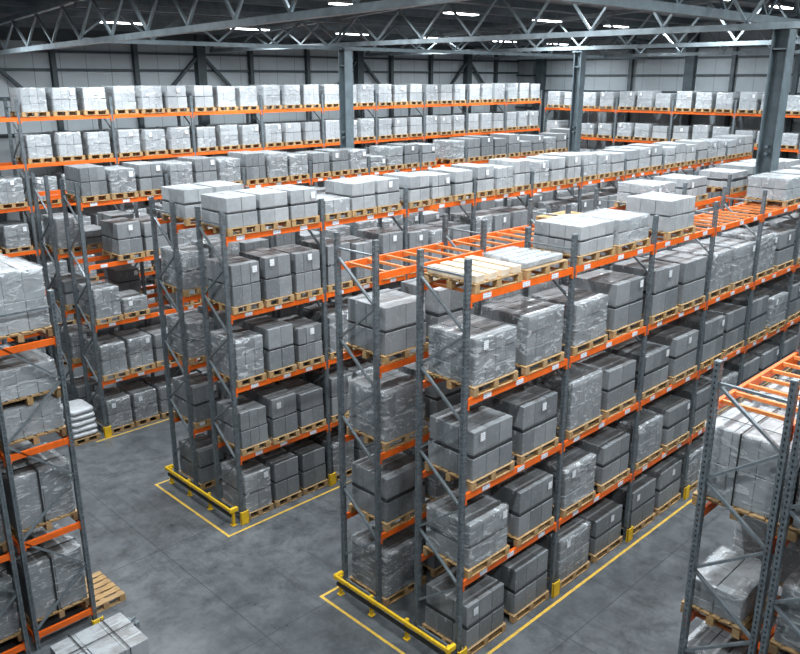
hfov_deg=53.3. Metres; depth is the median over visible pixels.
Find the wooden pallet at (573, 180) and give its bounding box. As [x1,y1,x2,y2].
[554,177,581,183]
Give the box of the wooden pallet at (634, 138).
[633,137,654,140]
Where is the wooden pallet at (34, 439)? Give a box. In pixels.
[0,425,66,452]
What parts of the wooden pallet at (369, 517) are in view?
board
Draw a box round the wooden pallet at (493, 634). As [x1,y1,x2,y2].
[422,621,505,653]
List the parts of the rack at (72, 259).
post, post, post, post, post, post, post, upright frame, upright frame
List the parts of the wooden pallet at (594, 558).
board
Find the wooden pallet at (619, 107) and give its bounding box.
[618,106,638,109]
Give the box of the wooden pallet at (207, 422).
[174,411,216,429]
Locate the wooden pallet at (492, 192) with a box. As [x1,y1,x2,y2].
[466,189,494,197]
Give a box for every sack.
[60,399,92,415]
[62,410,94,421]
[63,416,95,426]
[64,421,97,432]
[73,427,97,438]
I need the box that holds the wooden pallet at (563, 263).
[521,259,567,279]
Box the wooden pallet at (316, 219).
[278,216,319,226]
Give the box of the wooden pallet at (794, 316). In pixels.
[787,311,799,322]
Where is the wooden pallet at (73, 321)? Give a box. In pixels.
[50,319,75,326]
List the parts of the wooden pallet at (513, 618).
board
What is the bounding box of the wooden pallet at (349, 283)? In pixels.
[325,280,352,292]
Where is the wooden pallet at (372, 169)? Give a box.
[361,166,386,171]
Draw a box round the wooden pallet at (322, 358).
[295,355,324,369]
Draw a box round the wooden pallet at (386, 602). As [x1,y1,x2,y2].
[349,575,425,606]
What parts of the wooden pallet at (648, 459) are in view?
board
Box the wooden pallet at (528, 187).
[500,184,530,191]
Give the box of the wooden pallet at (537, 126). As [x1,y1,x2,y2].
[525,125,538,128]
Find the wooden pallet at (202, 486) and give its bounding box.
[179,470,221,489]
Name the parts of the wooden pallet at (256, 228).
board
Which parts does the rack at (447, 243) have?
post, post, post, post, post, post, post, post, upright frame, upright frame, upright frame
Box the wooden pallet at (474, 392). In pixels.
[425,370,517,397]
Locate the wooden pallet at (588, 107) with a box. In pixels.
[583,105,601,108]
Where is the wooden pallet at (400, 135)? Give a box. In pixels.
[381,134,407,137]
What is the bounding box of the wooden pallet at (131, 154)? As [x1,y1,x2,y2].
[107,151,142,157]
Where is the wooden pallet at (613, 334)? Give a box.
[606,319,643,338]
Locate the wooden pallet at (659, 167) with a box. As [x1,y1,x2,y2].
[649,165,661,170]
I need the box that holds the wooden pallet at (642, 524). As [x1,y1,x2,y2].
[621,512,655,534]
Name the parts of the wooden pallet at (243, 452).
board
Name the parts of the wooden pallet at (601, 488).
board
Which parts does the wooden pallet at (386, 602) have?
board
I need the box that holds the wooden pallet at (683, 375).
[667,365,696,384]
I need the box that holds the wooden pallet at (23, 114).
[10,111,49,116]
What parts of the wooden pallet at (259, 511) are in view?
board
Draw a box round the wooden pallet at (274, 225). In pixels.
[247,220,290,231]
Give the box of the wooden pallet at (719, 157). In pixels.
[713,156,725,160]
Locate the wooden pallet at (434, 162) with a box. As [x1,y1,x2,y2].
[413,161,436,166]
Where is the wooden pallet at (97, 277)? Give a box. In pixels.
[90,276,98,281]
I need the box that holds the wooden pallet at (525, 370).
[515,351,563,375]
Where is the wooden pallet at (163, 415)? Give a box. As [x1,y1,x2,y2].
[158,410,174,418]
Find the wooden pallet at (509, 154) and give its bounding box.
[508,152,519,156]
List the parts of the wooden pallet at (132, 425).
board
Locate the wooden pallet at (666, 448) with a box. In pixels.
[660,431,689,452]
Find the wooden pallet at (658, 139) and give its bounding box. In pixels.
[650,138,674,141]
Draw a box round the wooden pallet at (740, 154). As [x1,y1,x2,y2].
[736,153,743,157]
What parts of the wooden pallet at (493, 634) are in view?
board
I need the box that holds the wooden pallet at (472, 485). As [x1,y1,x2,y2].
[425,460,514,491]
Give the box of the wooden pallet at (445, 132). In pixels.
[433,131,452,134]
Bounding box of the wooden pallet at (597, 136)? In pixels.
[596,135,619,138]
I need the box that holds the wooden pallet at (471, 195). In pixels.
[444,193,473,201]
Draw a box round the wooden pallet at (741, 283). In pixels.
[729,276,752,290]
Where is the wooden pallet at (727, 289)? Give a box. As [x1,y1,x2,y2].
[708,285,730,299]
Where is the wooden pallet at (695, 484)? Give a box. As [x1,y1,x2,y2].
[680,479,698,491]
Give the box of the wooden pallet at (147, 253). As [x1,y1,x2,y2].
[138,249,160,256]
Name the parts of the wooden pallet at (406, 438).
board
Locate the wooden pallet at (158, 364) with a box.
[153,358,180,367]
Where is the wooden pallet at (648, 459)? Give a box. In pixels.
[628,448,662,470]
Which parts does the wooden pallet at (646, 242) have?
board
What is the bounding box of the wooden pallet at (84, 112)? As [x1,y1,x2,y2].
[74,110,108,114]
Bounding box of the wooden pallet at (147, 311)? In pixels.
[121,308,149,318]
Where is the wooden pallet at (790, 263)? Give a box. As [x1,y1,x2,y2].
[773,260,793,271]
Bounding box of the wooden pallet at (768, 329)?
[765,319,785,333]
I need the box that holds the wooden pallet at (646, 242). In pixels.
[613,238,650,254]
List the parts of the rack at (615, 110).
upright frame, upright frame, upright frame, upright frame, upright frame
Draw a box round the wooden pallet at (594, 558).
[588,535,622,562]
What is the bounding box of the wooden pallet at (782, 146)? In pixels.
[781,145,798,148]
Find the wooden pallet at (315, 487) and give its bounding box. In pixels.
[299,479,327,494]
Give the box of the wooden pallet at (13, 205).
[0,202,27,209]
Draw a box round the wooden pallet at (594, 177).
[570,175,596,181]
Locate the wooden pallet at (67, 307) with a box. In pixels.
[55,300,80,310]
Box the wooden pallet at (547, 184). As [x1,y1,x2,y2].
[524,181,549,188]
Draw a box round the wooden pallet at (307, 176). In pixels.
[281,174,309,180]
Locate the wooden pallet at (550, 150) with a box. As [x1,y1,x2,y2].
[535,149,555,152]
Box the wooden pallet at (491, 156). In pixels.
[471,155,493,159]
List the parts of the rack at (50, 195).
post, post, post, post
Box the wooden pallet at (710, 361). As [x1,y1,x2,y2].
[695,352,722,369]
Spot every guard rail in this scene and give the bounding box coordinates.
[165,464,237,526]
[333,570,455,653]
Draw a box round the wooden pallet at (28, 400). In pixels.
[2,386,61,411]
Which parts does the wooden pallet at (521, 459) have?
board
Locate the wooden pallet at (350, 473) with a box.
[326,468,351,480]
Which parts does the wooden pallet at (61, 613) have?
board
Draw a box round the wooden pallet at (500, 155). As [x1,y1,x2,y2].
[489,154,506,158]
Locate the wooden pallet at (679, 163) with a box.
[666,161,685,166]
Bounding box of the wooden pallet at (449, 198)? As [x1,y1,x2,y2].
[422,196,451,204]
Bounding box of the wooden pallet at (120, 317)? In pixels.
[80,312,122,325]
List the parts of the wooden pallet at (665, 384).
board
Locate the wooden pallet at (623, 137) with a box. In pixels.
[615,136,637,139]
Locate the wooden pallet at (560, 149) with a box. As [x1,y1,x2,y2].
[548,148,566,151]
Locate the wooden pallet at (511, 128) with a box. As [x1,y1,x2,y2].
[500,127,516,129]
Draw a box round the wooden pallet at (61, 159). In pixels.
[50,155,84,161]
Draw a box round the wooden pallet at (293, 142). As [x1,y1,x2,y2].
[271,141,302,145]
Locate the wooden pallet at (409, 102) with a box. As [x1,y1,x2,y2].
[396,101,422,104]
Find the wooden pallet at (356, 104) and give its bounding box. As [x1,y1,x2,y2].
[327,103,357,106]
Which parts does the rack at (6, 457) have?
post, post, post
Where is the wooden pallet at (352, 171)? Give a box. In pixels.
[343,168,367,173]
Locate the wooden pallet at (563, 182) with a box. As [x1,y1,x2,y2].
[537,179,565,186]
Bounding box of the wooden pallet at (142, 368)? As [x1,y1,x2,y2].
[127,363,155,374]
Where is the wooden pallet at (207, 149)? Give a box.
[186,146,217,151]
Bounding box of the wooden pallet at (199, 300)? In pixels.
[163,295,202,306]
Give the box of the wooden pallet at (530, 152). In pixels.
[511,151,531,155]
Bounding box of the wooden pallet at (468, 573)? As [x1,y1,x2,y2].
[423,544,509,578]
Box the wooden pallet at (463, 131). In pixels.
[447,130,464,133]
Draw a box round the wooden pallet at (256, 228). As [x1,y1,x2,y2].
[200,223,259,236]
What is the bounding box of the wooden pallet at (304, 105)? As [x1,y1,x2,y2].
[288,104,320,107]
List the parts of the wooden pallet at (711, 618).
board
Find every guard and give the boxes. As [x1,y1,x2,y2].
[91,616,103,625]
[103,425,111,437]
[240,509,249,524]
[328,472,335,485]
[457,646,466,653]
[551,579,559,597]
[626,526,633,542]
[683,485,689,499]
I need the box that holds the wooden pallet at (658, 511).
[654,493,680,515]
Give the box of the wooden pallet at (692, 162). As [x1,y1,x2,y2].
[677,160,695,165]
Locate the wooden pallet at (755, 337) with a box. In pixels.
[747,329,765,344]
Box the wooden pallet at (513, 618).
[504,589,548,623]
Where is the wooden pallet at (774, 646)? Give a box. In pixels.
[768,635,799,653]
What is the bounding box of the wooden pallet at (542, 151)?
[523,150,543,154]
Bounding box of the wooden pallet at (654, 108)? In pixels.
[653,107,678,110]
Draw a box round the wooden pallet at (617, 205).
[614,201,625,207]
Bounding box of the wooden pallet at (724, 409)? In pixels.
[717,405,733,416]
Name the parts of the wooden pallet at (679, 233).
board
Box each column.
[338,48,353,147]
[568,51,587,181]
[744,28,799,282]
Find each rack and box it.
[0,90,541,367]
[0,289,97,650]
[0,468,31,653]
[30,147,537,402]
[59,141,567,427]
[148,145,705,491]
[194,142,753,521]
[333,171,797,609]
[414,186,799,653]
[543,96,799,212]
[678,326,799,653]
[758,399,799,653]
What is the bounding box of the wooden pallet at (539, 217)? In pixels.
[536,211,581,219]
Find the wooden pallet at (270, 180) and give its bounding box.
[259,176,289,182]
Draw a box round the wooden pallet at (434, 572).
[423,563,453,577]
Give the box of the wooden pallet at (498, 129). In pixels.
[488,128,503,130]
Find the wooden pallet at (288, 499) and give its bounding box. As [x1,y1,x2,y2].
[272,490,301,507]
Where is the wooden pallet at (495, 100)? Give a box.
[488,99,504,101]
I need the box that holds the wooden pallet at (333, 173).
[323,170,349,175]
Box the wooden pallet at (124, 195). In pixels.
[103,191,138,199]
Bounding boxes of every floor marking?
[96,419,168,441]
[155,484,229,536]
[230,480,351,535]
[319,595,404,653]
[322,582,348,595]
[486,499,691,653]
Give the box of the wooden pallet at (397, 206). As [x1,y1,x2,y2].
[367,203,400,213]
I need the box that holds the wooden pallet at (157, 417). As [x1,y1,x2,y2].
[132,414,159,426]
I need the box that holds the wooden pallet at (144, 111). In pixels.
[132,108,164,113]
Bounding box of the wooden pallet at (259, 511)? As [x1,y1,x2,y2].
[221,498,273,519]
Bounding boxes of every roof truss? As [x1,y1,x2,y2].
[0,0,468,54]
[0,26,518,52]
[74,2,649,59]
[209,0,799,51]
[365,0,799,55]
[474,12,799,59]
[546,0,799,22]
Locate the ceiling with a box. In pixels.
[198,0,799,29]
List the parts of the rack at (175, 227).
post, post, post, post, upright frame, upright frame, upright frame, upright frame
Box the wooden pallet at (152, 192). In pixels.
[131,189,161,196]
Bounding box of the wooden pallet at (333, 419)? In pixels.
[324,411,349,422]
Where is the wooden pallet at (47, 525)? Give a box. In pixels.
[1,508,77,539]
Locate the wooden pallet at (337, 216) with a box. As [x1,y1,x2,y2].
[310,211,351,221]
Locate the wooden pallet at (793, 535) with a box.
[787,523,799,542]
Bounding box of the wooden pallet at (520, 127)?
[513,126,527,129]
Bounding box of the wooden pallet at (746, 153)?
[744,152,751,156]
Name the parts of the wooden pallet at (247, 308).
board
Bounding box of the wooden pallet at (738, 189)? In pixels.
[707,185,747,193]
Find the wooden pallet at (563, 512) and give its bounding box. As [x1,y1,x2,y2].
[552,490,595,517]
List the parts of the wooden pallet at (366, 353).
board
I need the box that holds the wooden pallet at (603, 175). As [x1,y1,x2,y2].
[586,173,610,178]
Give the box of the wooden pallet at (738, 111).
[737,110,758,113]
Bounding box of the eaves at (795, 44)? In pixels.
[519,44,796,52]
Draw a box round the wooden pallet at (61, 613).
[15,594,89,628]
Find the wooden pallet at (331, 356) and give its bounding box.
[322,349,344,359]
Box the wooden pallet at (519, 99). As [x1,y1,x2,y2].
[514,98,528,100]
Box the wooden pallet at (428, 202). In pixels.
[394,199,430,208]
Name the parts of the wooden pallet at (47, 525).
board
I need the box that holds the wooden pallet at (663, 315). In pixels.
[641,306,678,324]
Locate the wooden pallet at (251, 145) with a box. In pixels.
[234,144,260,148]
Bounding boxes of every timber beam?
[427,264,484,283]
[440,261,496,279]
[453,258,509,276]
[465,255,520,273]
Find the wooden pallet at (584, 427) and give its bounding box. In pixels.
[556,415,602,439]
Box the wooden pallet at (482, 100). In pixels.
[476,99,492,102]
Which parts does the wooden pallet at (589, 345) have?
board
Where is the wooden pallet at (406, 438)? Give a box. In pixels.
[346,425,427,451]
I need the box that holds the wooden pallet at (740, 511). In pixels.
[691,490,794,535]
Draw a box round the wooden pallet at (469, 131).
[460,129,478,132]
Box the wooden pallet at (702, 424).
[692,419,706,433]
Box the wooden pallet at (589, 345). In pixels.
[562,334,607,355]
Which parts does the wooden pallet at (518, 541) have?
board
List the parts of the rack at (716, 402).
post, post, post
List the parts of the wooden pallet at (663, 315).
board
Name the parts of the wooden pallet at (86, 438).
board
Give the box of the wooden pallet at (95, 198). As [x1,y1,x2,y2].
[65,193,109,202]
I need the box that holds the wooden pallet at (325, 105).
[314,103,338,107]
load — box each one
[0,175,24,203]
[0,220,30,248]
[0,257,49,335]
[0,348,57,401]
[0,392,63,441]
[0,442,74,529]
[0,566,19,639]
[2,524,86,618]
[9,87,47,111]
[11,338,46,355]
[14,133,52,158]
[22,174,57,200]
[27,217,44,243]
[33,256,67,283]
[40,87,77,110]
[42,213,81,248]
[43,336,64,361]
[46,130,82,156]
[46,297,73,323]
[50,273,85,304]
[50,612,149,653]
[51,171,65,194]
[59,324,91,358]
[62,254,96,276]
[64,164,107,196]
[64,375,98,405]
[70,87,106,109]
[75,130,110,154]
[78,280,120,318]
[84,224,101,244]
[84,319,119,336]
[86,334,127,375]
[91,387,132,428]
[97,210,133,225]
[100,86,136,109]
[100,217,142,254]
[104,264,140,291]
[105,128,140,152]
[105,166,136,193]
[112,314,144,330]
[112,328,153,368]
[114,206,146,215]
[116,369,149,386]
[118,290,147,312]
[118,381,157,420]
[122,161,163,190]
[131,85,162,108]
[132,216,168,250]
[139,128,165,150]
[139,324,168,361]
[140,280,154,303]
[140,306,168,326]
[144,374,173,412]
[150,203,162,216]
[154,159,192,185]
[157,86,186,107]
[157,126,190,148]
[157,211,196,244]
[160,243,208,289]
[161,183,212,218]
[165,359,197,377]
[166,309,213,358]
[172,371,218,422]
[178,156,216,182]
[179,433,224,483]
[185,85,213,106]
[186,125,215,147]
[191,237,239,258]
[193,180,243,192]
[197,305,243,330]
[201,191,257,228]
[202,371,247,400]
[206,254,260,306]
[207,124,237,145]
[207,429,251,460]
[211,156,240,181]
[211,326,263,380]
[212,86,235,106]
[216,394,267,448]
[220,458,271,512]
[228,151,265,179]
[232,124,259,144]
[233,187,288,223]
[234,86,257,105]
[236,237,268,250]
[239,247,291,299]
[243,315,294,370]
[247,383,297,437]
[250,85,279,104]
[253,150,287,177]
[253,444,299,500]
[256,123,281,142]
[260,225,295,246]
[263,297,298,318]
[264,184,317,218]
[270,244,320,292]
[271,84,299,104]
[273,122,300,141]
[276,378,323,426]
[279,314,322,361]
[281,437,325,488]
[287,153,307,175]
[291,84,318,103]
[294,151,329,172]
[295,121,319,140]
[299,230,320,245]
[301,237,350,284]
[303,303,347,352]
[307,364,352,415]
[308,427,353,474]
[310,224,349,237]
[311,84,338,103]
[311,119,339,138]
[314,148,348,170]
[317,194,349,213]
[325,178,374,209]
[332,235,373,278]
[333,148,366,168]
[334,358,374,378]
[335,421,379,460]
[338,85,356,102]
[338,119,356,136]
[343,219,376,235]
[348,288,425,355]
[348,369,425,441]
[351,175,399,206]
[351,521,423,597]
[352,450,424,522]
[353,84,373,102]
[354,117,373,136]
[356,227,402,270]
[366,154,385,166]
[370,145,402,165]
[372,217,397,227]
[373,84,391,101]
[374,118,391,135]
[382,208,418,225]
[383,172,429,201]
[384,117,406,134]
[386,143,418,163]
[386,225,428,265]
[391,85,406,101]
[396,84,421,100]
[400,116,421,133]
[400,498,441,568]
[401,277,473,336]
[401,358,469,417]
[402,429,466,498]
[410,142,435,161]
[410,171,450,198]
[410,224,449,260]
[412,115,436,132]
[422,84,437,100]
[423,210,439,223]
[425,566,503,648]
[426,486,508,568]
[427,221,469,256]
[428,314,516,386]
[428,403,512,480]
[429,167,472,194]
[433,139,463,158]
[437,115,451,131]
[438,85,451,100]
[438,199,470,220]
[440,84,464,99]
[443,114,463,130]
[449,137,479,157]
[450,211,491,250]
[451,163,493,191]
[454,113,478,129]
[463,135,492,155]
[465,84,479,99]
[474,276,520,315]
[476,112,491,128]
[476,209,510,246]
[476,536,547,613]
[478,459,552,536]
[479,84,491,98]
[480,83,504,98]
[480,382,557,454]
[481,294,564,365]
[483,163,512,188]
[488,206,527,242]
[489,158,529,185]
[490,133,519,152]
[491,113,503,127]
[493,111,515,126]
[493,137,505,154]
[504,83,517,98]
[507,111,527,126]
[507,196,525,206]
[510,205,546,237]
[517,83,528,97]
[519,110,538,125]
[519,158,548,183]
[520,134,543,150]
[520,193,542,207]
[520,263,558,297]
[524,508,590,580]
[525,444,595,508]
[526,155,564,180]
[528,84,539,97]
[529,360,602,430]
[531,285,607,346]
[533,214,613,255]
[538,200,577,213]
[539,132,566,148]
[542,152,580,178]
[543,136,555,149]
[546,120,568,131]
[548,91,570,104]
[550,128,568,146]
[556,196,593,212]
[558,256,593,285]
[560,151,596,175]
[564,92,571,104]
[565,421,629,484]
[567,497,622,554]
[571,194,607,208]
[573,351,635,410]
[575,208,649,244]
[575,269,643,329]
[581,123,598,133]
[582,151,610,173]
[583,92,600,105]
[585,192,620,208]
[594,151,624,171]
[594,473,655,528]
[598,123,617,134]
[600,92,619,105]
[602,148,638,169]
[602,403,663,462]
[604,337,669,391]
[612,257,679,315]
[615,146,650,167]
[617,122,640,135]
[617,178,675,201]
[619,91,637,106]
[626,191,695,231]
[627,143,662,165]
[628,453,681,507]
[634,123,658,136]
[637,90,661,106]
[637,323,698,376]
[641,391,690,444]
[643,250,706,303]
[652,125,673,137]
[652,142,685,162]
[654,173,706,195]
[655,93,676,107]
[658,376,710,426]
[660,437,703,486]
[662,146,675,163]
[668,310,724,362]
[672,125,692,139]
[672,243,732,292]
[675,139,707,159]
[676,91,701,107]
[676,214,718,245]
[685,144,695,160]
[687,620,788,653]
[689,363,737,411]
[691,547,771,623]
[692,124,717,138]
[692,139,717,157]
[694,207,742,231]
[695,92,721,108]
[696,138,726,156]
[696,236,755,282]
[697,401,799,521]
[699,168,747,187]
[699,301,746,349]
[710,138,736,154]
[712,126,738,137]
[714,135,744,153]
[714,350,759,397]
[715,92,740,108]
[720,162,755,183]
[720,290,768,337]
[721,228,777,273]
[728,206,748,228]
[729,342,778,385]
[732,515,799,582]
[734,202,778,219]
[738,92,764,109]
[739,158,784,169]
[745,286,788,326]
[746,172,799,200]
[750,225,795,265]
[750,332,797,370]
[752,376,799,414]
[756,131,783,143]
[756,276,799,316]
[760,94,788,109]
[762,586,790,653]
[764,217,799,257]
[771,323,799,334]
[774,566,799,651]
[779,158,799,168]
[781,132,799,145]
[786,95,799,110]
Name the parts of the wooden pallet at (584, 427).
board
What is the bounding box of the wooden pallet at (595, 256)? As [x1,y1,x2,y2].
[531,247,615,265]
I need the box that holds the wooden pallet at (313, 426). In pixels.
[298,418,325,433]
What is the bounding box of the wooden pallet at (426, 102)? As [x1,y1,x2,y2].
[412,101,438,103]
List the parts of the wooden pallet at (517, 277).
board, board, board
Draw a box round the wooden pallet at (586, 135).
[581,134,597,137]
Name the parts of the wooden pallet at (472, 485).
board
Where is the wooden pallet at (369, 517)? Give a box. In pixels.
[349,502,427,531]
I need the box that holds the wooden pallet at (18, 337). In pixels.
[0,325,52,342]
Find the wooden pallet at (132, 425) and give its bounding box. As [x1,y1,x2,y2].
[95,420,134,434]
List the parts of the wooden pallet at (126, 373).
board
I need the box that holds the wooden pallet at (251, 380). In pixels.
[212,369,266,387]
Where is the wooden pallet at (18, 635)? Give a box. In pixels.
[0,628,22,643]
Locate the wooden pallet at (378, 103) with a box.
[364,102,392,105]
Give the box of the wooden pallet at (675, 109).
[674,108,693,111]
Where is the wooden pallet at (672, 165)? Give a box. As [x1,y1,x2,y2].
[653,163,674,168]
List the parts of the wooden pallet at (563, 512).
board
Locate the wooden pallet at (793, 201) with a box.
[743,197,799,207]
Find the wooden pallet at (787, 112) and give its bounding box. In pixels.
[785,111,799,114]
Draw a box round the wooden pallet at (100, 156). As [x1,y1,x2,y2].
[79,153,112,159]
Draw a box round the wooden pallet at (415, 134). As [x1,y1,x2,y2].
[397,133,422,136]
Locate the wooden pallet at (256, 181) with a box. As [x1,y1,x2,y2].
[236,178,267,184]
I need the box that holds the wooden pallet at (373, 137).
[354,136,375,140]
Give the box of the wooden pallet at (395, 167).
[380,164,403,169]
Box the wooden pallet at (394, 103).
[381,102,407,104]
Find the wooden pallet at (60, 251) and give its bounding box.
[45,244,81,254]
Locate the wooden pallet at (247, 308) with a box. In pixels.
[207,298,262,314]
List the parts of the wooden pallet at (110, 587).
board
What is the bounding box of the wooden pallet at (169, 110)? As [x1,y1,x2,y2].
[158,108,189,112]
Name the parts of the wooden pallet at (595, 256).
board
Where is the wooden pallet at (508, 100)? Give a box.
[501,98,517,101]
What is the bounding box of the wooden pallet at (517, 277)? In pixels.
[424,272,522,294]
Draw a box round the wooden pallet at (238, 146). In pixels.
[211,145,239,150]
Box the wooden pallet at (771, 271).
[754,267,774,280]
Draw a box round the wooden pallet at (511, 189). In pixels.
[488,187,513,194]
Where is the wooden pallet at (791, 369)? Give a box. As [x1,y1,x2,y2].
[779,367,792,377]
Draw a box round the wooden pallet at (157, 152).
[136,150,167,155]
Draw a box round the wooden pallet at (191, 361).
[168,349,212,365]
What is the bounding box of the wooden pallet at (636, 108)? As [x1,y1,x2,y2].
[635,107,657,110]
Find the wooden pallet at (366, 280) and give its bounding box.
[351,276,373,285]
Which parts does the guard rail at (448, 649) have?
barrier post, barrier post, barrier post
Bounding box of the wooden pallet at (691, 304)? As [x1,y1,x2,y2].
[676,295,705,311]
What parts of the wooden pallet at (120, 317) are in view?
board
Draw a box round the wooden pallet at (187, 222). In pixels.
[162,213,201,225]
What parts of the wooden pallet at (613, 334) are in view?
board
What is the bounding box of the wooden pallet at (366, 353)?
[345,342,428,364]
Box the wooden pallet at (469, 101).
[461,100,480,102]
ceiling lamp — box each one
[96,13,146,24]
[230,25,270,30]
[327,0,365,4]
[335,29,368,34]
[424,32,446,37]
[442,8,479,15]
[493,34,516,42]
[531,10,562,21]
[546,38,567,44]
[603,17,629,27]
[768,1,794,8]
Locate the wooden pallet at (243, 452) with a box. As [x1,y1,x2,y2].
[217,435,269,456]
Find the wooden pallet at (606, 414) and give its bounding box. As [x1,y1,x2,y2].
[600,396,635,418]
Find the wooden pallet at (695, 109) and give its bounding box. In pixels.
[693,108,717,111]
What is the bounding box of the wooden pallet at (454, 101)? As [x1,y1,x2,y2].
[448,100,465,103]
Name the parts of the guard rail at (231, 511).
barrier post, barrier post, rail, rail, barrier post, barrier post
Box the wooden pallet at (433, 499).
[425,483,467,502]
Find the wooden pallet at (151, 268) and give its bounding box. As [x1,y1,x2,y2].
[139,267,153,273]
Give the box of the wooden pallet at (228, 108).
[210,106,237,110]
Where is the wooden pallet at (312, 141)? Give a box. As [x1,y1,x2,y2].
[290,140,321,144]
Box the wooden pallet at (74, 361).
[64,353,86,363]
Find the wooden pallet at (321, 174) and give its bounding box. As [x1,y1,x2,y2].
[302,172,330,177]
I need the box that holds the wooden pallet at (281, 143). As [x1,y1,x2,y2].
[254,142,283,146]
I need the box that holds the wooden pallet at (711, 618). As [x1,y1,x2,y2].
[680,596,767,639]
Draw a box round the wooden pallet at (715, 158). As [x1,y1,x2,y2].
[699,157,716,161]
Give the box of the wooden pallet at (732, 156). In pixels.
[727,154,735,158]
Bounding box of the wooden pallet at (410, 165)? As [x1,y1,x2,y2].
[398,163,419,168]
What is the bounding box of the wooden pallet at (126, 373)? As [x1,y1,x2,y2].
[87,367,129,381]
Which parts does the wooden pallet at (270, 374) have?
board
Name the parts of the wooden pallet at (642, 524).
board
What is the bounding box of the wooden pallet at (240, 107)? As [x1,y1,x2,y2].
[231,106,258,109]
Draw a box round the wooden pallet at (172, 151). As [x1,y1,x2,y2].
[162,148,192,153]
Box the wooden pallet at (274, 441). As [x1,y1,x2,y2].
[268,429,299,444]
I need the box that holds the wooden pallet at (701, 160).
[697,158,706,163]
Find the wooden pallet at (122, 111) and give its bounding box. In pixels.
[103,109,138,113]
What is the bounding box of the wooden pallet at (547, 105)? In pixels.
[546,104,562,107]
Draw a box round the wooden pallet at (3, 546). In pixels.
[0,539,7,551]
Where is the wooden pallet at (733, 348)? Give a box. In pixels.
[721,340,743,356]
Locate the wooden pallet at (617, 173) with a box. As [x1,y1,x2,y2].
[600,171,624,176]
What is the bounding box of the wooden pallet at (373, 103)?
[353,102,374,106]
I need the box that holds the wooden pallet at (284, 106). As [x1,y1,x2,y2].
[269,104,301,108]
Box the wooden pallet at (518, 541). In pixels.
[507,516,553,546]
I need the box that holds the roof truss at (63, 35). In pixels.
[0,26,518,52]
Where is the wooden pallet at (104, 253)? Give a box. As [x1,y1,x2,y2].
[102,250,144,260]
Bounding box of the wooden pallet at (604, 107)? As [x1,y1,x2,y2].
[598,106,622,108]
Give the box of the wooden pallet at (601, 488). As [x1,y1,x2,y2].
[594,468,629,492]
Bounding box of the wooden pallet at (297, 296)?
[292,287,322,299]
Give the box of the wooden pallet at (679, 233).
[648,225,695,240]
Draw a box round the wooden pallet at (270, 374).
[264,364,296,378]
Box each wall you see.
[0,40,517,346]
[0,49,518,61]
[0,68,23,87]
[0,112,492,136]
[0,213,24,342]
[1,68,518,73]
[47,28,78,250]
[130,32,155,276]
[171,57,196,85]
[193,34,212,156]
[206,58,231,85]
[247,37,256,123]
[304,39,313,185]
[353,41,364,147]
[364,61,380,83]
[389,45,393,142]
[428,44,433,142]
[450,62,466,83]
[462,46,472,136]
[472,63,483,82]
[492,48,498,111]
[515,22,799,210]
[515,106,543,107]
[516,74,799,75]
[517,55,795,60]
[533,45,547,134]
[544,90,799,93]
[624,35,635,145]
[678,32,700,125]
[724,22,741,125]
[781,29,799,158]
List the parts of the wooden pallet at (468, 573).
board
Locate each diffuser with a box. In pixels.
[100,21,141,24]
[230,28,267,30]
[329,3,349,4]
[443,12,478,15]
[532,19,561,21]
[606,25,628,27]
[769,5,792,8]
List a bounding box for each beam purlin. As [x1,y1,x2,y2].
[0,0,605,39]
[0,5,578,42]
[0,13,552,45]
[1,21,530,47]
[84,0,631,36]
[205,0,638,29]
[345,0,677,27]
[461,0,722,24]
[656,0,797,18]
[737,0,799,9]
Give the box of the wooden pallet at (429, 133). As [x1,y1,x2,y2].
[412,132,437,135]
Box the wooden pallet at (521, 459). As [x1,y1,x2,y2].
[512,437,558,464]
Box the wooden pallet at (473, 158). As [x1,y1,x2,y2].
[460,156,480,161]
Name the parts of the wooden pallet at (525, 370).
board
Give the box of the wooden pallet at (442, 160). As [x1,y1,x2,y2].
[436,158,464,162]
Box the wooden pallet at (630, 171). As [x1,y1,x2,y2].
[614,168,638,174]
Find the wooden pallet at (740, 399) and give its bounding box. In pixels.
[739,389,757,402]
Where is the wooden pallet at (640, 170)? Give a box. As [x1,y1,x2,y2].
[638,167,649,172]
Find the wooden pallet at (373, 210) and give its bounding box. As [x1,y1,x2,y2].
[341,207,376,217]
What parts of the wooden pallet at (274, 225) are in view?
board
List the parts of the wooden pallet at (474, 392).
board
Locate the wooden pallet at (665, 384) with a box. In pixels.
[634,379,669,400]
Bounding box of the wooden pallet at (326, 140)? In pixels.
[315,138,339,142]
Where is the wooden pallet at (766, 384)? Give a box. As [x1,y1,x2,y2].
[758,376,776,391]
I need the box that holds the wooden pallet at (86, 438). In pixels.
[58,432,100,445]
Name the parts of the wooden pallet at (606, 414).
board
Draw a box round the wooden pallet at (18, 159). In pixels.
[16,157,55,163]
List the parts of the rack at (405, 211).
post, post, post, post, post, post, post, post, post, post, post, post, upright frame, upright frame, upright frame, upright frame, upright frame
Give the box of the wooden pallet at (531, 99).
[525,98,540,100]
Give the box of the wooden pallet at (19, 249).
[0,245,33,253]
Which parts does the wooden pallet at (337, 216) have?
board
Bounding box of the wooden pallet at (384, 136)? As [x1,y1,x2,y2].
[364,135,392,138]
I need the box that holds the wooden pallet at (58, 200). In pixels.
[25,198,60,205]
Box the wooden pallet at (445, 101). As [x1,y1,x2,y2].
[433,100,452,103]
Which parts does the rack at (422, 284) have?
post, post, post, post, post, post, post, post, post, post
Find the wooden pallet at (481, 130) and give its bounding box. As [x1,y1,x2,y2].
[475,128,491,131]
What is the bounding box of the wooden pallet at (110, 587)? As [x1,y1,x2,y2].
[75,571,125,617]

